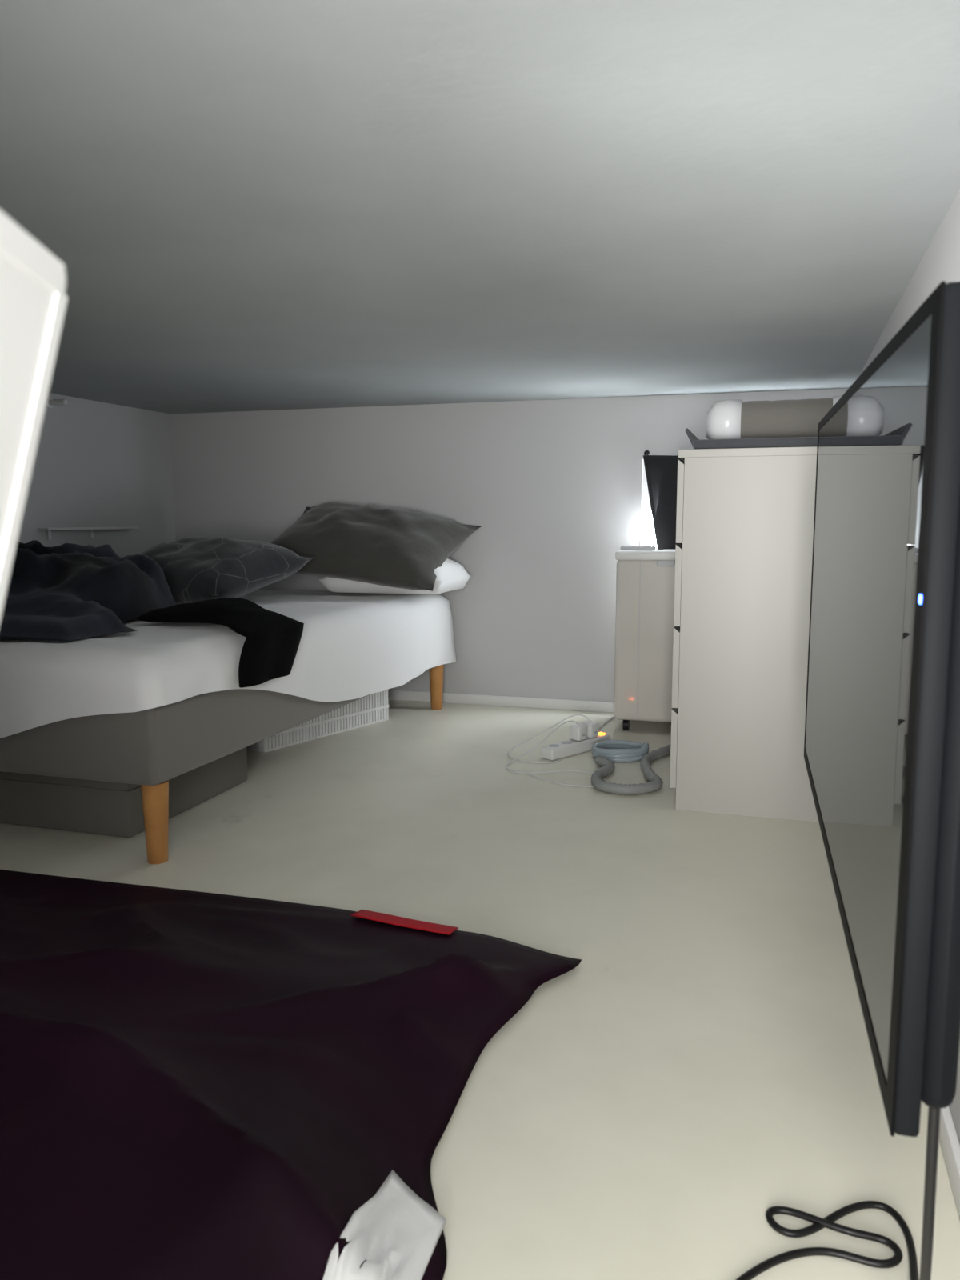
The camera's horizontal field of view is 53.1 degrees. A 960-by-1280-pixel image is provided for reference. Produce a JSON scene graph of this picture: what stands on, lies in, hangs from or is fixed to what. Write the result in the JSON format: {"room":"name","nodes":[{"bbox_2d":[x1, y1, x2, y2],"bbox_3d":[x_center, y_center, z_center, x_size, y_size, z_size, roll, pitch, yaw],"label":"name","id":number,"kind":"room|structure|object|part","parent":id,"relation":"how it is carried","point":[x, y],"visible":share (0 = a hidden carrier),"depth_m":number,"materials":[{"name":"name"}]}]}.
{"room":"bedroom","nodes":[
{"label":"bedroom","id":0,"kind":"room"},
{"bbox_2d":[16,392,175,557],"bbox_3d":[-2.226,-0.139,2.370,0.100,1.310,5.000,2,7,17],"label":"wall","id":1,"kind":"structure","parent":0,"point":[96,464],"depth_m":4.11,"materials":[{"name":"grey paint"}]},
{"bbox_2d":[45,397,67,407],"bbox_3d":[-1.662,-0.937,3.783,0.084,0.040,0.040,2,7,17],"label":"peg","id":2,"kind":"object","parent":1,"relation":"attached to","point":[50,402],"visible":0.98,"depth_m":3.78,"materials":[{"name":"white plastic"}]},
{"bbox_2d":[38,526,139,539],"bbox_3d":[-1.625,-0.449,4.022,0.050,0.047,0.560,2,7,17],"label":"wall shelf","id":3,"kind":"object","parent":1,"relation":"attached to","point":[48,530],"visible":1,"depth_m":3.94,"materials":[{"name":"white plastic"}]},
{"bbox_2d":[0,0,959,414],"bbox_3d":[-0.737,-0.781,1.823,3.220,0.100,5.000,2,7,17],"label":"ceiling","id":4,"kind":"structure","parent":0,"point":[245,205],"depth_m":1.43,"materials":[{"name":"paint"}]},
{"bbox_2d":[0,699,959,1279],"bbox_3d":[-0.737,0.618,1.997,3.220,0.100,5.000,2,7,17],"label":"floor","id":5,"kind":"structure","parent":0,"point":[705,1066],"depth_m":1.70,"materials":[{"name":"paint"}]},
{"bbox_2d":[0,210,67,619],"bbox_3d":[-0.232,0.347,0.115,0.238,0.898,0.550,-1,7,-7],"label":"board","id":6,"kind":"object","parent":5,"relation":"on","point":[34,300],"visible":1,"depth_m":0.33,"materials":[{"name":"white laminate"}]},
{"bbox_2d":[0,747,247,837],"bbox_3d":[-1.345,0.373,2.880,1.130,0.168,0.600,2,7,17],"label":"storage box","id":7,"kind":"object","parent":5,"relation":"on","point":[92,806],"visible":0.44,"depth_m":2.52,"materials":[{"name":"grey fabric"}]},
{"bbox_3d":[-1.345,0.363,2.879,1.130,0.068,0.600,2,7,17],"label":"lid","id":8,"kind":"part","parent":7,"relation":"part of","materials":[{"name":"grey fabric"}]},
{"bbox_2d":[0,589,456,863],"bbox_3d":[-1.106,0.133,3.411,1.435,0.513,2.135,2,7,17],"label":"bed","id":9,"kind":"object","parent":5,"relation":"on","point":[151,706],"visible":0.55,"depth_m":2.37,"materials":[{"name":"grey fabric"}]},
{"bbox_2d":[0,540,178,640],"bbox_3d":[-1.385,-0.185,2.929,1.103,0.233,0.910,2,7,17],"label":"duvet","id":10,"kind":"object","parent":9,"relation":"on","point":[66,591],"visible":0.88,"depth_m":2.83,"materials":[{"name":"fabric"}]},
{"bbox_3d":[-0.772,0.433,2.290,0.064,0.195,0.064,2,7,17],"label":"leg","id":11,"kind":"part","parent":9,"relation":"part of","materials":[{"name":"brown wood"}]},
{"bbox_2d":[137,597,303,687],"bbox_3d":[-0.734,-0.017,2.842,0.462,0.200,0.613,2,7,17],"label":"clothing","id":12,"kind":"object","parent":9,"relation":"on","point":[271,644],"visible":1,"depth_m":2.69,"materials":[{"name":"black fabric"}]},
{"bbox_2d":[141,537,315,603],"bbox_3d":[-1.049,-0.274,3.629,0.702,0.224,0.486,5,8,33],"label":"pillow","id":13,"kind":"object","parent":9,"relation":"on","point":[194,570],"visible":0.82,"depth_m":3.44,"materials":[{"name":"grey fabric"}]},
{"bbox_2d":[269,502,480,591],"bbox_3d":[-0.484,-0.404,4.007,0.861,0.349,0.548,2,7,17],"label":"pillow","id":14,"kind":"object","parent":9,"relation":"on","point":[397,548],"visible":0.91,"depth_m":3.84,"materials":[{"name":"grey fabric"}]},
{"bbox_2d":[319,558,471,594],"bbox_3d":[-0.342,-0.303,3.991,0.527,0.191,0.429,2,7,17],"label":"pillow","id":15,"kind":"object","parent":9,"relation":"on","point":[451,575],"visible":0.45,"depth_m":3.85,"materials":[{"name":"white fabric"}]},
{"bbox_3d":[-0.188,0.201,4.150,0.064,0.195,0.064,2,7,17],"label":"leg","id":16,"kind":"part","parent":9,"relation":"part of","materials":[{"name":"brown wood"}]},
{"bbox_2d":[0,869,582,1279],"bbox_3d":[-0.707,0.544,1.360,1.488,0.198,1.428,2,7,17],"label":"blanket","id":17,"kind":"object","parent":5,"relation":"on","point":[194,1085],"visible":1,"depth_m":1.24,"materials":[{"name":"fabric"}]},
{"bbox_2d":[246,689,388,751],"bbox_3d":[-0.738,0.261,3.765,0.428,0.172,0.688,5,9,34],"label":"storage basket","id":18,"kind":"object","parent":5,"relation":"on","point":[373,708],"visible":0.25,"depth_m":3.67,"materials":[{"name":"white plastic"}]},
{"bbox_2d":[508,714,589,763],"bbox_3d":[0.231,0.337,3.339,0.259,0.123,0.271,2,7,17],"label":"charging cable","id":19,"kind":"object","parent":5,"relation":"on","point":[510,756],"visible":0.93,"depth_m":3.42,"materials":[{"name":"white plastic"}]},
{"bbox_2d":[505,720,605,787],"bbox_3d":[0.230,0.365,3.143,0.288,0.115,0.460,-1,7,-6],"label":"charging cable","id":20,"kind":"object","parent":5,"relation":"on","point":[554,730],"visible":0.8,"depth_m":3.10,"materials":[{"name":"white plastic"}]},
{"bbox_2d":[540,716,615,760],"bbox_3d":[0.461,0.341,3.625,0.152,0.047,0.866,4,8,26],"label":"power strip","id":21,"kind":"object","parent":5,"relation":"on","point":[552,752],"visible":0.72,"depth_m":3.33,"materials":[{"name":"white plastic"}]},
{"bbox_2d":[569,722,587,740],"bbox_3d":[0.347,0.321,3.381,0.048,0.060,0.048,-7,10,-44],"label":"charger","id":22,"kind":"object","parent":21,"relation":"on","point":[578,732],"visible":0.99,"depth_m":3.37,"materials":[{"name":"white plastic"}]},
{"bbox_2d":[581,720,599,737],"bbox_3d":[0.393,0.315,3.427,0.048,0.060,0.048,-7,10,-44],"label":"charger","id":23,"kind":"object","parent":21,"relation":"on","point":[593,727],"visible":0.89,"depth_m":3.41,"materials":[{"name":"white plastic"}]},
{"bbox_2d":[592,740,649,762],"bbox_3d":[0.483,0.378,3.305,0.193,0.054,0.166,2,7,17],"label":"tube","id":24,"kind":"object","parent":5,"relation":"on","point":[614,750],"visible":0.94,"depth_m":3.25,"materials":[{"name":"blue"}]},
{"bbox_2d":[590,744,670,795],"bbox_3d":[0.528,0.400,3.205,0.264,0.032,0.771,3,8,21],"label":"flexible hose","id":25,"kind":"object","parent":5,"relation":"on","point":[654,783],"visible":0.91,"depth_m":2.94,"materials":[{"name":"grey plastic"}]},
{"bbox_2d":[613,548,675,730],"bbox_3d":[0.714,-0.003,3.760,0.337,0.696,0.306,2,7,17],"label":"cabinet","id":26,"kind":"object","parent":5,"relation":"on","point":[646,579],"visible":0.61,"depth_m":3.63,"materials":[{"name":"white plastic"}]},
{"bbox_2d":[620,545,655,550],"bbox_3d":[0.605,-0.353,3.674,0.130,0.018,0.045,3,8,25],"label":"remote control","id":27,"kind":"object","parent":26,"relation":"on","point":[622,547],"visible":1,"depth_m":3.66,"materials":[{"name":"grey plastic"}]},
{"bbox_2d":[669,446,818,822],"bbox_3d":[0.895,-0.056,2.958,0.505,1.000,0.800,2,7,17],"label":"dresser","id":28,"kind":"object","parent":5,"relation":"on","point":[746,516],"visible":0.56,"depth_m":2.60,"materials":[{"name":"white wood"}]},
{"bbox_3d":[0.880,0.266,3.002,0.475,0.225,0.798,2,7,17],"label":"drawer","id":29,"kind":"part","parent":28,"relation":"part of","materials":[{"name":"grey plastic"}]},
{"bbox_3d":[0.880,0.039,2.974,0.475,0.225,0.798,2,7,17],"label":"drawer","id":30,"kind":"part","parent":28,"relation":"part of","materials":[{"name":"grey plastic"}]},
{"bbox_3d":[0.880,-0.188,2.946,0.475,0.225,0.798,2,7,17],"label":"drawer","id":31,"kind":"part","parent":28,"relation":"part of","materials":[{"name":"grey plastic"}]},
{"bbox_3d":[0.880,-0.415,2.917,0.475,0.225,0.798,2,7,17],"label":"drawer","id":32,"kind":"part","parent":28,"relation":"part of","materials":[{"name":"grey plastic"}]},
{"bbox_2d":[684,428,817,448],"bbox_3d":[0.896,-0.582,2.878,0.493,0.060,0.714,2,7,17],"label":"tray","id":33,"kind":"object","parent":28,"relation":"on","point":[799,442],"visible":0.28,"depth_m":2.56,"materials":[{"name":"grey plastic"}]},
{"bbox_2d":[705,395,842,439],"bbox_3d":[0.874,-0.627,2.741,0.447,0.129,0.139,2,7,17],"label":"mat","id":34,"kind":"object","parent":33,"relation":"on","point":[729,418],"visible":0.62,"depth_m":2.71,"materials":[{"name":"grey plastic"}]},
{"bbox_2d":[171,388,848,702],"bbox_3d":[-0.008,-0.371,4.231,3.020,1.310,0.100,2,7,17],"label":"wall","id":35,"kind":"structure","parent":0,"point":[554,488],"depth_m":4.15,"materials":[{"name":"grey paint"}]},
{"bbox_2d":[388,689,614,712],"bbox_3d":[-0.025,0.263,4.256,3.020,0.045,0.012,2,7,17],"label":"baseboard","id":36,"kind":"structure","parent":35,"relation":"attached to","point":[393,694],"depth_m":4.20,"materials":[{"name":"white paint"}]},
{"bbox_2d":[641,461,656,548],"bbox_3d":[1.013,-0.418,3.921,0.730,0.680,0.070,2,7,17],"label":"window","id":37,"kind":"structure","parent":35,"relation":"in","point":[649,538],"depth_m":3.98,"materials":[{"name":"glass"}]},
{"bbox_3d":[1.006,-0.415,3.899,0.690,0.640,0.025,2,7,17],"label":"frame","id":38,"kind":"part","parent":37,"relation":"part of","materials":[{"name":"white paint"}]},
{"bbox_2d":[643,450,684,549],"bbox_3d":[1.009,-0.413,3.833,0.726,0.692,0.036,2,7,17],"label":"curtain","id":39,"kind":"object","parent":35,"relation":"hanging from","point":[661,470],"visible":0.14,"depth_m":3.89,"materials":[{"name":"black fabric"}]},
{"bbox_2d":[858,188,959,1143],"bbox_3d":[0.753,-0.024,1.450,0.100,1.310,5.000,2,7,17],"label":"wall","id":40,"kind":"structure","parent":0,"point":[940,262],"depth_m":1.66,"materials":[{"name":"grey paint"}]},
{"bbox_2d":[804,280,959,1137],"bbox_3d":[0.522,-0.006,1.187,0.184,0.623,1.139,2,7,17],"label":"television","id":41,"kind":"object","parent":40,"relation":"attached to","point":[882,742],"visible":1,"depth_m":0.75,"materials":[{"name":"black plastic"}]},
{"bbox_2d":[736,1106,940,1279],"bbox_3d":[0.291,0.520,0.864,0.209,0.372,0.621,3,8,26],"label":"cable","id":42,"kind":"object","parent":41,"relation":"attached to","point":[934,1115],"visible":1,"depth_m":1.05,"materials":[{"name":"black plastic"}]},
{"bbox_2d":[939,1105,959,1219],"bbox_3d":[0.697,0.602,1.538,0.012,0.045,4.788,2,7,17],"label":"baseboard","id":43,"kind":"structure","parent":40,"relation":"attached to","point":[949,1140],"depth_m":1.19,"materials":[{"name":"white paint"}]}
]}

